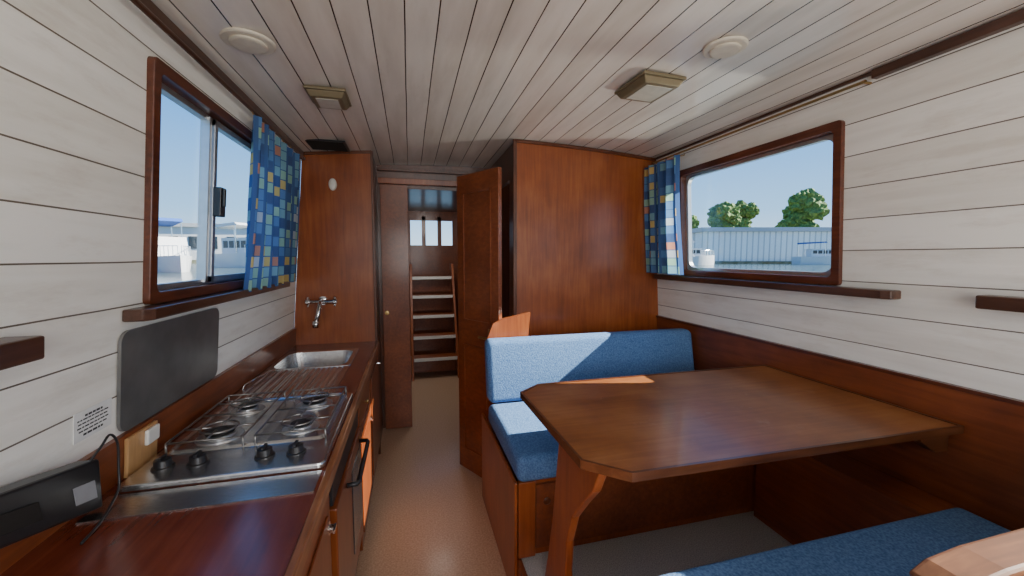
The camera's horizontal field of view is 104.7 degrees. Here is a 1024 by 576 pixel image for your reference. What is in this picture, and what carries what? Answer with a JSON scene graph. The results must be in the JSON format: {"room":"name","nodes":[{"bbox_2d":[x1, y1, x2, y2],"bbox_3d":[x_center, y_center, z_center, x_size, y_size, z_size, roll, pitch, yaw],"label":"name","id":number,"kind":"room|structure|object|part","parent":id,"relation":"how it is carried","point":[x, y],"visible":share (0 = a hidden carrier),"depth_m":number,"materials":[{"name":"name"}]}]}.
{"room":"ship interior","nodes":[
{"label":"ship interior","id":0,"kind":"room"},
{"bbox_2d":[0,0,300,486],"bbox_3d":[-1.032,0.326,0.633,0.231,2.350,4.690,-1,5,-14],"label":"wall","id":1,"kind":"structure","parent":0,"point":[73,73],"depth_m":0.96,"materials":[{"name":"paint"}]},
{"bbox_2d":[0,335,44,370],"bbox_3d":[-0.814,0.181,0.078,0.071,0.050,1.530,-1,5,-14],"label":"window sill","id":2,"kind":"structure","parent":1,"relation":"attached to","point":[17,350],"depth_m":0.78,"materials":[{"name":"brown wood"}]},
{"bbox_2d":[73,397,111,444],"bbox_3d":[-1.117,0.352,1.054,0.008,0.077,0.130,-1,5,-14],"label":"warning sticker","id":3,"kind":"object","parent":1,"relation":"attached to","point":[91,420],"visible":1,"depth_m":1.05,"materials":[{"name":"paper"}]},
{"bbox_2d":[77,406,107,435],"bbox_3d":[-1.115,0.353,1.052,0.005,0.054,0.106,-1,5,-14],"label":"print","id":4,"kind":"object","parent":3,"relation":"attached to","point":[91,420],"depth_m":1.05},
{"bbox_2d":[124,420,159,477],"bbox_3d":[-1.141,0.494,1.224,0.031,0.118,0.140,-1,5,-14],"label":"power socket","id":5,"kind":"object","parent":1,"relation":"attached to","point":[140,447],"visible":0.94,"depth_m":1.21,"materials":[{"name":"brown wood"}]},
{"bbox_3d":[-1.141,0.464,1.253,0.015,0.048,0.060,-1,5,-14],"label":"socket plate","id":6,"kind":"part","parent":5,"relation":"part of","materials":[{"name":"white plastic"}]},
{"bbox_2d":[0,328,295,574],"bbox_3d":[-1.047,0.985,0.676,0.096,1.030,4.680,-1,5,-14],"label":"backsplash","id":7,"kind":"structure","parent":1,"relation":"attached to","point":[181,413],"depth_m":1.44,"materials":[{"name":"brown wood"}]},
{"bbox_2d":[116,308,218,431],"bbox_3d":[-1.203,0.254,1.423,0.032,0.300,0.600,-1,5,-14],"label":"board","id":8,"kind":"object","parent":1,"relation":"attached to","point":[159,363],"visible":1,"depth_m":1.33,"materials":[{"name":"grey metal"}]},
{"bbox_2d":[142,56,251,304],"bbox_3d":[-1.282,-0.368,1.773,0.128,0.755,1.190,-1,5,-14],"label":"window","id":9,"kind":"structure","parent":1,"relation":"in","point":[162,79],"depth_m":1.47,"materials":[{"name":"brown wood"}]},
{"bbox_2d":[122,281,289,321],"bbox_3d":[-1.266,0.027,1.824,0.070,0.036,1.410,-1,5,-14],"label":"window sill","id":10,"kind":"structure","parent":1,"relation":"attached to","point":[160,310],"depth_m":1.35,"materials":[{"name":"brown wood"}]},
{"bbox_2d":[130,0,305,159],"bbox_3d":[-1.231,-0.832,1.843,0.050,0.018,1.900,-1,5,-14],"label":"rail","id":11,"kind":"object","parent":1,"relation":"attached to","point":[137,3],"visible":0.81,"depth_m":1.37,"materials":[{"name":"brown wood"}]},
{"bbox_2d":[243,112,299,291],"bbox_3d":[-1.328,-0.431,2.232,0.124,0.839,0.880,-1,5,-14],"label":"curtain","id":12,"kind":"object","parent":11,"relation":"hanging from","point":[274,175],"visible":0.99,"depth_m":2.08,"materials":[{"name":"fabric"}]},
{"bbox_2d":[140,0,303,155],"bbox_3d":[-0.911,-0.776,0.562,0.024,0.030,4.660,-1,5,-14],"label":"trim","id":13,"kind":"structure","parent":1,"relation":"attached to","point":[149,4],"depth_m":1.49,"materials":[{"name":"brown wood"}]},
{"bbox_2d":[294,153,374,344],"bbox_3d":[-1.373,0.148,2.981,0.651,2.337,0.040,-1,5,-14],"label":"wall","id":14,"kind":"structure","parent":0,"point":[335,253],"depth_m":2.94,"materials":[{"name":"brown wood"}]},
{"bbox_2d":[305,296,337,327],"bbox_3d":[-1.387,0.171,2.880,0.205,0.212,0.166,-4,6,-44],"label":"tap","id":15,"kind":"object","parent":14,"relation":"attached to","point":[322,300],"visible":1,"depth_m":2.84,"materials":[{"name":"silver metal"}]},
{"bbox_3d":[-1.471,0.102,2.849,0.028,0.070,0.070,-1,5,-14],"label":"handle","id":16,"kind":"part","parent":15,"relation":"part of","materials":[{"name":"silver metal"}]},
{"bbox_3d":[-1.392,0.186,2.826,0.060,0.191,0.106,-1,5,-14],"label":"spout","id":17,"kind":"part","parent":15,"relation":"part of","materials":[{"name":"silver metal"}]},
{"bbox_3d":[-1.297,0.098,2.894,0.028,0.070,0.070,-1,5,-14],"label":"handle","id":18,"kind":"part","parent":15,"relation":"part of","materials":[{"name":"silver metal"}]},
{"bbox_2d":[329,178,336,190],"bbox_3d":[-1.314,-0.759,2.893,0.056,0.090,0.019,-1,5,-14],"label":"plate","id":19,"kind":"object","parent":14,"relation":"attached to","point":[332,182],"visible":1,"depth_m":2.89,"materials":[{"name":"white plastic"}]},
{"bbox_2d":[304,150,370,154],"bbox_3d":[-1.280,-0.988,2.885,0.480,0.062,0.020,-1,5,-14],"label":"trim","id":20,"kind":"structure","parent":14,"relation":"attached to","point":[356,151],"depth_m":2.87,"materials":[{"name":"brown wood"}]},
{"bbox_2d":[370,151,380,453],"bbox_3d":[-1.048,0.144,3.037,0.018,2.336,0.035,-1,5,-14],"label":"trim","id":21,"kind":"structure","parent":14,"relation":"attached to","point":[371,152],"depth_m":2.99,"materials":[{"name":"brown wood"}]},
{"bbox_2d":[373,158,382,438],"bbox_3d":[-1.144,0.125,3.283,0.058,2.335,0.429,-1,5,-14],"label":"wall","id":22,"kind":"structure","parent":0,"point":[374,163],"depth_m":3.34,"materials":[{"name":"brown wood"}]},
{"bbox_2d":[356,356,505,575],"bbox_3d":[-0.100,1.373,2.698,3.100,0.060,8.150,-1,5,-14],"label":"floor","id":23,"kind":"structure","parent":0,"point":[428,515],"depth_m":2.49,"materials":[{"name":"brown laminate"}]},
{"bbox_2d":[301,495,336,575],"bbox_3d":[-0.779,1.048,0.953,0.615,0.858,0.466,-1,5,-14],"label":"base cabinet","id":24,"kind":"object","parent":23,"relation":"on","point":[319,561],"visible":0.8,"depth_m":1.09,"materials":[{"name":"brown wood"}]},
{"bbox_3d":[-0.500,0.998,1.021,0.006,0.630,0.350,-1,5,-14],"label":"door moulding","id":25,"kind":"part","parent":24,"relation":"part of","materials":[{"name":"brown wood"}]},
{"bbox_3d":[-0.539,0.720,1.181,0.022,0.044,0.044,-1,5,-14],"label":"handle","id":26,"kind":"part","parent":24,"relation":"part of","materials":[{"name":"silver metal"}]},
{"bbox_2d":[329,410,369,575],"bbox_3d":[-0.903,1.008,1.518,0.649,0.848,0.680,-1,5,-14],"label":"oven","id":27,"kind":"object","parent":23,"relation":"on","point":[345,494],"visible":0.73,"depth_m":1.49,"materials":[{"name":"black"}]},
{"bbox_3d":[-0.656,0.628,1.553,0.019,0.085,0.630,-1,5,-14],"label":"control panel","id":28,"kind":"part","parent":27,"relation":"part of","materials":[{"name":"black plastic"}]},
{"bbox_3d":[-0.671,0.898,1.720,0.002,0.340,0.280,-1,5,-14],"label":"glass","id":29,"kind":"part","parent":27,"relation":"part of","materials":[{"name":"black glass"}]},
{"bbox_3d":[-0.631,0.714,1.638,0.050,0.018,0.387,-1,5,-14],"label":"handle","id":30,"kind":"part","parent":27,"relation":"part of","materials":[{"name":"black plastic"}]},
{"bbox_2d":[357,378,373,552],"bbox_3d":[-1.079,0.957,2.106,0.615,0.858,0.536,-1,5,-14],"label":"base cabinet","id":31,"kind":"object","parent":23,"relation":"on","point":[364,418],"visible":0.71,"depth_m":2.13,"materials":[{"name":"brown wood"}]},
{"bbox_3d":[-0.810,0.618,2.149,0.017,0.150,0.516,-1,5,-14],"label":"drawer","id":32,"kind":"part","parent":31,"relation":"part of","materials":[{"name":"brown wood"}]},
{"bbox_3d":[-0.810,0.995,2.179,0.017,0.575,0.516,-1,5,-14],"label":"door","id":33,"kind":"part","parent":31,"relation":"part of","materials":[{"name":"brown wood"}]},
{"bbox_3d":[-0.799,0.989,2.181,0.006,0.465,0.420,-1,5,-14],"label":"door moulding","id":34,"kind":"part","parent":31,"relation":"part of","materials":[{"name":"brown wood"}]},
{"bbox_2d":[369,351,380,488],"bbox_3d":[-1.232,0.911,2.695,0.615,0.856,0.676,-1,5,-14],"label":"base cabinet","id":35,"kind":"object","parent":23,"relation":"on","point":[374,374],"visible":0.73,"depth_m":2.65,"materials":[{"name":"brown wood"}]},
{"bbox_2d":[410,264,458,380],"bbox_3d":[-1.078,0.401,5.414,0.599,1.448,0.970,-1,5,-14],"label":"steps","id":36,"kind":"structure","parent":23,"relation":"on","point":[423,321],"depth_m":5.37,"materials":[{"name":"brown wood"}]},
{"bbox_2d":[482,312,755,575],"bbox_3d":[0.611,0.773,2.297,1.450,1.191,0.850,-1,5,-14],"label":"bench","id":37,"kind":"object","parent":23,"relation":"on","point":[520,455],"visible":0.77,"depth_m":2.05,"materials":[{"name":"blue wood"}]},
{"bbox_3d":[-0.085,1.103,2.147,0.014,0.556,0.820,-1,5,-14],"label":"bench panel","id":38,"kind":"part","parent":37,"relation":"part of","materials":[{"name":"brown wood"}]},
{"bbox_2d":[489,401,558,481],"bbox_3d":[0.629,0.758,2.217,1.425,0.120,0.690,-1,5,-14],"label":"seat cushion","id":39,"kind":"object","parent":37,"relation":"on","point":[530,449],"depth_m":1.90,"materials":[{"name":"blue fabric"}]},
{"bbox_3d":[0.065,1.036,1.774,0.080,0.353,0.024,-1,5,-14],"label":"bench post","id":40,"kind":"part","parent":37,"relation":"part of","materials":[{"name":"brown wood"}]},
{"bbox_2d":[485,328,693,402],"bbox_3d":[0.541,0.483,2.567,1.440,0.366,0.168,-1,5,-14],"label":"backrest cushion","id":41,"kind":"object","parent":37,"relation":"on","point":[515,362],"depth_m":2.49,"materials":[{"name":"blue fabric"}]},
{"bbox_3d":[0.673,1.021,1.936,1.170,0.300,0.014,-1,5,-14],"label":"bench panel","id":42,"kind":"part","parent":37,"relation":"part of","materials":[{"name":"brown wood"}]},
{"bbox_3d":[-0.658,1.084,0.484,0.615,0.858,0.496,-1,5,-14],"label":"cabinet","id":43,"kind":"object","parent":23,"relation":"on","visible":0},
{"bbox_2d":[0,341,378,575],"bbox_3d":[-0.954,0.546,1.575,0.602,0.044,2.935,-1,5,-14],"label":"countertop","id":44,"kind":"structure","parent":43,"relation":"on","point":[270,536],"depth_m":0.95,"materials":[{"name":"brown wood"}]},
{"bbox_2d":[0,434,120,548],"bbox_3d":[-1.014,0.471,0.865,0.095,0.222,0.432,-1,5,-14],"label":"radio","id":45,"kind":"object","parent":44,"relation":"on","point":[33,505],"visible":1,"depth_m":0.86,"materials":[{"name":"black plastic"}]},
{"bbox_2d":[0,502,42,536],"bbox_3d":[-0.976,0.456,0.772,0.007,0.079,0.130,-1,5,-16],"label":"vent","id":46,"kind":"object","parent":45,"relation":"attached to","point":[17,519],"depth_m":0.79,"materials":[{"name":"black plastic"}]},
{"bbox_3d":[-0.820,0.565,1.081,0.530,0.004,0.112,-1,5,-14],"label":"steel cover strip","id":47,"kind":"part","parent":44,"relation":"part of","materials":[{"name":"silver metal"}]},
{"bbox_2d":[119,386,352,493],"bbox_3d":[-0.914,0.507,1.461,0.530,0.059,0.660,-1,5,-14],"label":"gas hob","id":48,"kind":"object","parent":44,"relation":"in","point":[250,438],"visible":1,"depth_m":1.33,"materials":[{"name":"metal"}]},
{"bbox_3d":[-1.024,0.513,1.386,0.144,0.015,0.144,-1,5,-14],"label":"burner","id":49,"kind":"part","parent":48,"relation":"part of","materials":[{"name":"metal"}]},
{"bbox_3d":[-1.085,0.495,1.623,0.124,0.015,0.124,-1,5,-14],"label":"burner","id":50,"kind":"part","parent":48,"relation":"part of","materials":[{"name":"metal"}]},
{"bbox_3d":[-0.778,0.508,1.454,0.124,0.015,0.124,-1,5,-14],"label":"burner","id":51,"kind":"part","parent":48,"relation":"part of","materials":[{"name":"metal"}]},
{"bbox_3d":[-0.843,0.490,1.685,0.144,0.015,0.144,-1,5,-14],"label":"burner","id":52,"kind":"part","parent":48,"relation":"part of","materials":[{"name":"metal"}]},
{"bbox_2d":[227,348,358,401],"bbox_3d":[-1.186,0.532,2.300,0.455,0.179,0.952,-1,5,-14],"label":"sink","id":53,"kind":"object","parent":44,"relation":"in","point":[296,370],"visible":0.91,"depth_m":2.19,"materials":[{"name":"metal"}]},
{"bbox_3d":[-1.320,0.474,2.077,0.010,0.028,0.295,0,5,-1],"label":"drainer rail","id":54,"kind":"part","parent":53,"relation":"part of","materials":[{"name":"silver metal"}]},
{"bbox_3d":[-1.247,0.525,2.536,0.455,0.155,0.465,-1,5,-14],"label":"bowl","id":55,"kind":"part","parent":53,"relation":"part of","materials":[{"name":"metal"}]},
{"bbox_2d":[408,189,456,211],"bbox_3d":[-0.976,-1.126,4.999,1.250,0.060,2.890,-1,5,-14],"label":"ceiling","id":56,"kind":"structure","parent":0,"point":[418,200],"depth_m":4.96,"materials":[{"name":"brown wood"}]},
{"bbox_2d":[408,211,458,355],"bbox_3d":[-1.234,-0.063,6.223,0.840,2.250,0.040,-1,5,-14],"label":"wall","id":57,"kind":"structure","parent":0,"point":[426,260],"depth_m":6.18,"materials":[{"name":"brown wood"}]},
{"bbox_2d":[376,165,508,427],"bbox_3d":[-0.616,0.078,3.659,1.270,2.370,0.040,-1,5,-14],"label":"wall","id":58,"kind":"structure","parent":0,"point":[385,174],"depth_m":3.56,"materials":[{"name":"brown wood"}]},
{"bbox_2d":[380,184,411,428],"bbox_3d":[-1.021,0.186,3.493,0.230,2.160,0.035,-1,5,-14],"label":"door","id":59,"kind":"structure","parent":58,"relation":"in","point":[393,198],"depth_m":3.48,"materials":[{"name":"brown wood"}]},
{"bbox_2d":[378,177,456,186],"bbox_3d":[-0.693,-0.934,3.517,0.950,0.050,0.038,-1,5,-14],"label":"trim","id":60,"kind":"structure","parent":58,"relation":"attached to","point":[396,181],"depth_m":3.46,"materials":[{"name":"brown wood"}]},
{"bbox_2d":[378,167,474,174],"bbox_3d":[-0.693,-1.031,3.509,0.950,0.025,0.038,-1,5,-14],"label":"trim","id":61,"kind":"structure","parent":58,"relation":"attached to","point":[379,168],"depth_m":3.47,"materials":[{"name":"brown wood"}]},
{"bbox_2d":[457,167,501,477],"bbox_3d":[-0.240,0.277,2.693,0.068,2.095,0.437,-4,6,-44],"label":"door","id":62,"kind":"structure","parent":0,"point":[479,194],"depth_m":2.69,"materials":[{"name":"brown wood"}]},
{"bbox_3d":[-0.240,0.262,2.692,0.008,1.825,0.297,-4,6,-44],"label":"moulding","id":63,"kind":"part","parent":62,"relation":"part of","materials":[{"name":"brown wood"}]},
{"bbox_2d":[490,143,512,316],"bbox_3d":[-0.090,0.116,3.302,0.030,2.350,0.899,-1,5,-14],"label":"wall","id":64,"kind":"structure","parent":0,"point":[505,161],"depth_m":2.91,"materials":[{"name":"brown wood"}]},
{"bbox_2d":[151,0,1023,167],"bbox_3d":[0.273,-0.893,1.114,2.720,0.124,5.150,-1,5,-14],"label":"ceiling","id":65,"kind":"structure","parent":0,"point":[426,82],"depth_m":1.59,"materials":[{"name":"paint"}]},
{"bbox_2d":[219,27,275,54],"bbox_3d":[-0.938,-0.871,1.408,0.170,0.020,0.170,-1,5,-14],"label":"ceiling vent","id":66,"kind":"object","parent":65,"relation":"in","point":[242,39],"visible":1,"depth_m":1.38,"materials":[{"name":"beige plastic"}]},
{"bbox_2d":[303,85,351,109],"bbox_3d":[-0.879,-0.905,1.897,0.180,0.043,0.200,-1,5,-14],"label":"ceiling lamp","id":67,"kind":"object","parent":65,"relation":"attached to","point":[321,96],"visible":1,"depth_m":1.83,"materials":[{"name":"brown metal"}]},
{"bbox_2d":[305,139,349,151],"bbox_3d":[-1.266,-0.977,2.708,0.260,0.014,0.250,-1,5,-14],"label":"ceiling vent","id":68,"kind":"object","parent":65,"relation":"in","point":[316,144],"visible":0.97,"depth_m":2.68,"materials":[{"name":"black plastic"}]},
{"bbox_2d":[614,70,686,102],"bbox_3d":[0.635,-0.922,1.833,0.220,0.043,0.240,-1,5,-17],"label":"ceiling lamp","id":69,"kind":"object","parent":65,"relation":"attached to","point":[648,86],"visible":1,"depth_m":1.77,"materials":[{"name":"brown metal"}]},
{"bbox_2d":[702,36,748,58],"bbox_3d":[0.812,-0.909,1.507,0.156,0.020,0.156,-1,5,-14],"label":"ceiling vent","id":70,"kind":"object","parent":65,"relation":"in","point":[728,46],"visible":1,"depth_m":1.48,"materials":[{"name":"beige plastic"}]},
{"bbox_2d":[517,143,657,335],"bbox_3d":[0.616,0.134,3.004,1.248,2.362,0.030,-1,5,-14],"label":"wall","id":71,"kind":"structure","parent":0,"point":[581,250],"depth_m":2.92,"materials":[{"name":"brown wood"}]},
{"bbox_2d":[513,139,516,315],"bbox_3d":[0.020,0.148,2.826,0.027,2.361,0.022,-1,5,-14],"label":"trim","id":72,"kind":"structure","parent":71,"relation":"attached to","point":[514,140],"depth_m":2.77,"materials":[{"name":"brown wood"}]},
{"bbox_2d":[515,139,655,161],"bbox_3d":[0.558,-0.998,2.874,1.115,0.083,0.019,-1,5,-14],"label":"trim","id":73,"kind":"structure","parent":71,"relation":"attached to","point":[518,140],"depth_m":2.86,"materials":[{"name":"brown wood"}]},
{"bbox_2d":[521,511,791,575],"bbox_3d":[1.004,1.380,1.001,1.470,0.189,4.220,-1,5,-14],"label":"floor","id":74,"kind":"structure","parent":0,"point":[659,552],"depth_m":1.84,"materials":[{"name":"grey carpet"}]},
{"bbox_2d":[517,556,527,575],"bbox_3d":[0.323,1.402,0.660,0.019,0.199,3.900,-1,5,-14],"label":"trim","id":75,"kind":"structure","parent":74,"relation":"attached to","point":[521,571],"depth_m":1.73,"materials":[{"name":"brown wood"}]},
{"bbox_2d":[520,365,963,575],"bbox_3d":[0.805,0.850,1.637,1.422,0.767,0.817,-1,5,-14],"label":"table","id":76,"kind":"object","parent":74,"relation":"on","point":[637,428],"visible":1,"depth_m":1.43,"materials":[{"name":"brown wood"}]},
{"bbox_3d":[0.205,0.883,1.397,0.030,0.739,0.476,-1,5,-14],"label":"table leg","id":77,"kind":"part","parent":76,"relation":"part of","materials":[{"name":"brown wood"}]},
{"bbox_2d":[660,508,1023,575],"bbox_3d":[1.011,0.862,0.794,1.400,0.873,0.895,-1,5,-14],"label":"seat cushion","id":78,"kind":"object","parent":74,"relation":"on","point":[953,541],"visible":1,"depth_m":1.13,"materials":[{"name":"blue fabric"}]},
{"bbox_3d":[1.180,0.452,0.753,1.077,0.049,0.065,-1,5,-14],"label":"rail","id":79,"kind":"part","parent":78,"relation":"part of","materials":[{"name":"brown wood"}]},
{"bbox_2d":[656,23,1023,399],"bbox_3d":[1.708,0.290,1.098,0.191,2.350,4.220,-1,5,-14],"label":"wall","id":80,"kind":"structure","parent":0,"point":[934,166],"depth_m":1.49,"materials":[{"name":"paint"}]},
{"bbox_2d":[652,80,871,163],"bbox_3d":[1.260,-0.887,2.288,0.047,0.012,1.440,-1,5,-14],"label":"rail","id":81,"kind":"object","parent":80,"relation":"attached to","point":[863,81],"visible":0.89,"depth_m":1.96,"materials":[{"name":"brown wood"}]},
{"bbox_2d":[644,154,684,274],"bbox_3d":[1.069,-0.504,2.802,0.107,0.804,0.430,-1,5,-14],"label":"curtain","id":82,"kind":"object","parent":81,"relation":"hanging from","point":[663,242],"visible":1,"depth_m":2.79,"materials":[{"name":"fabric"}]},
{"bbox_2d":[680,120,844,285],"bbox_3d":[1.343,-0.412,2.274,0.113,0.725,1.090,-1,5,-14],"label":"window","id":83,"kind":"structure","parent":80,"relation":"in","point":[834,131],"depth_m":2.01,"materials":[{"name":"brown wood"}]},
{"bbox_2d":[656,71,871,159],"bbox_3d":[1.275,-0.924,2.294,0.011,0.013,1.450,-1,5,-14],"label":"trim","id":84,"kind":"structure","parent":80,"relation":"attached to","point":[868,74],"depth_m":1.99,"materials":[{"name":"brown wood"}]},
{"bbox_2d":[654,274,900,299],"bbox_3d":[1.316,-0.030,2.297,0.070,0.036,1.540,-1,5,-14],"label":"window sill","id":85,"kind":"structure","parent":80,"relation":"attached to","point":[809,288],"depth_m":1.92,"materials":[{"name":"brown wood"}]},
{"bbox_2d":[656,315,1023,406],"bbox_3d":[1.678,0.383,1.092,0.026,0.014,4.210,-1,5,-14],"label":"trim","id":86,"kind":"structure","parent":80,"relation":"attached to","point":[1006,399],"depth_m":1.65,"materials":[{"name":"brown wood"}]},
{"bbox_2d":[657,317,1023,530],"bbox_3d":[1.708,0.831,1.135,0.070,0.884,4.210,-1,5,-14],"label":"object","id":87,"kind":"structure","parent":80,"relation":"attached to","point":[980,473],"depth_m":1.48,"materials":[{"name":"brown wood"}]},
{"bbox_2d":[754,452,958,544],"bbox_3d":[1.444,0.995,1.748,0.170,0.459,0.700,-1,5,-14],"label":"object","id":88,"kind":"structure","parent":80,"relation":"attached to","point":[803,499],"depth_m":1.72,"materials":[{"name":"brown wood"}]},
{"bbox_2d":[871,8,1023,78],"bbox_3d":[1.793,-0.752,0.266,0.030,0.033,2.730,-1,5,-14],"label":"trim","id":89,"kind":"structure","parent":80,"relation":"attached to","point":[1016,18],"depth_m":1.34,"materials":[{"name":"brown wood"}]},
{"bbox_2d":[975,295,1023,312],"bbox_3d":[1.742,0.097,0.655,0.070,0.045,1.378,-1,5,-14],"label":"window sill","id":90,"kind":"structure","parent":80,"relation":"attached to","point":[989,302],"depth_m":1.26,"materials":[{"name":"brown wood"}]},
{"label":"outside","id":91,"kind":"structure","parent":0,"visible":0},
{"bbox_2d":[714,261,791,263],"bbox_3d":[44.819,-13.684,185.650,180.000,0.448,262.000,-1,5,-14],"label":"bank","id":92,"kind":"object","parent":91,"point":[715,262],"visible":0.05,"depth_m":65.31,"materials":[{"name":"grey concrete"}]},
{"bbox_2d":[692,215,699,228],"bbox_3d":[42.287,-12.609,98.293,6.353,11.117,7.140,-1,5,-14],"label":"tree","id":93,"kind":"object","parent":92,"relation":"on","point":[695,222],"visible":0.03,"depth_m":95.49,"materials":[{"name":"green plant"}]},
{"bbox_2d":[707,201,741,226],"bbox_3d":[52.149,-14.435,98.664,8.163,14.698,9.375,-1,5,-14],"label":"tree","id":94,"kind":"object","parent":92,"relation":"on","point":[725,214],"visible":0.69,"depth_m":95.71,"materials":[{"name":"green plant"}]},
{"bbox_2d":[733,200,759,226],"bbox_3d":[61.846,-15.832,108.015,9.091,16.017,10.332,-1,5,-14],"label":"tree","id":95,"kind":"object","parent":92,"relation":"on","point":[749,211],"visible":0.34,"depth_m":105.03,"materials":[{"name":"green plant"}]},
{"bbox_2d":[692,227,830,260],"bbox_3d":[44.034,-7.849,72.971,24.800,5.600,14.800,0,5,1],"label":"warehouse","id":96,"kind":"structure","parent":92,"relation":"on","point":[727,243],"depth_m":66.02,"materials":[{"name":"white metal"}]},
{"bbox_2d":[775,188,829,226],"bbox_3d":[74.417,-16.494,102.844,8.924,18.148,12.667,-1,5,-14],"label":"tree","id":97,"kind":"object","parent":92,"relation":"on","point":[805,206],"visible":0.78,"depth_m":100.03,"materials":[{"name":"green plant"}]},
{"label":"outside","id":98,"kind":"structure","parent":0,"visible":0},
{"bbox_3d":[-93.142,-8.609,120.213,120.000,0.598,120.000,-1,5,-14],"label":"bank","id":99,"kind":"object","parent":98,"visible":0},
{"bbox_2d":[158,223,246,259],"bbox_3d":[-55.451,-8.985,78.156,21.000,6.750,9.000,-1,5,-14],"label":"building","id":100,"kind":"structure","parent":99,"relation":"on","point":[189,230],"depth_m":73.07,"materials":[{"name":"white"}]},
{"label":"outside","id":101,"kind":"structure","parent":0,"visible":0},
{"bbox_2d":[157,263,830,321],"bbox_3d":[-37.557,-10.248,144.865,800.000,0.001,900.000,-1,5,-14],"label":"water","id":102,"kind":"structure","parent":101,"point":[162,277],"depth_m":36.20,"materials":[{"name":"grey liquid"}]},
{"bbox_2d":[158,217,191,272],"bbox_3d":[-27.175,-3.404,31.018,7.500,4.211,2.840,3,6,37],"label":"motor boat","id":103,"kind":"object","parent":102,"relation":"on","point":[174,256],"visible":0.67,"depth_m":29.81,"materials":[{"name":"silver metal"}]},
{"bbox_3d":[-25.715,-2.677,29.028,2.755,0.882,0.205,1,5,13],"label":"boat railing","id":104,"kind":"part","parent":103,"relation":"part of","materials":[{"name":"silver metal"}]},
{"bbox_3d":[-24.813,-2.770,30.216,0.205,0.882,2.754,-2,5,-28],"label":"boat railing","id":105,"kind":"part","parent":103,"relation":"part of","materials":[{"name":"silver metal"}]},
{"bbox_2d":[214,222,246,267],"bbox_3d":[-28.727,-4.644,42.951,9.000,4.811,3.040,2,5,20],"label":"motor boat","id":106,"kind":"object","parent":102,"relation":"on","point":[233,255],"visible":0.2,"depth_m":42.17,"materials":[{"name":"silver metal"}]},
{"bbox_2d":[692,240,713,264],"bbox_3d":[25.256,-4.963,55.894,7.000,3.416,2.640,0,5,-3],"label":"motor boat","id":107,"kind":"object","parent":102,"relation":"on","point":[698,256],"visible":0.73,"depth_m":54.98,"materials":[{"name":"silver metal"}]},
{"bbox_2d":[792,241,830,264],"bbox_3d":[46.571,-5.233,59.330,7.000,3.416,2.640,1,5,8],"label":"motor boat","id":108,"kind":"object","parent":102,"relation":"on","point":[817,256],"visible":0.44,"depth_m":58.54,"materials":[{"name":"silver metal"}]}
]}

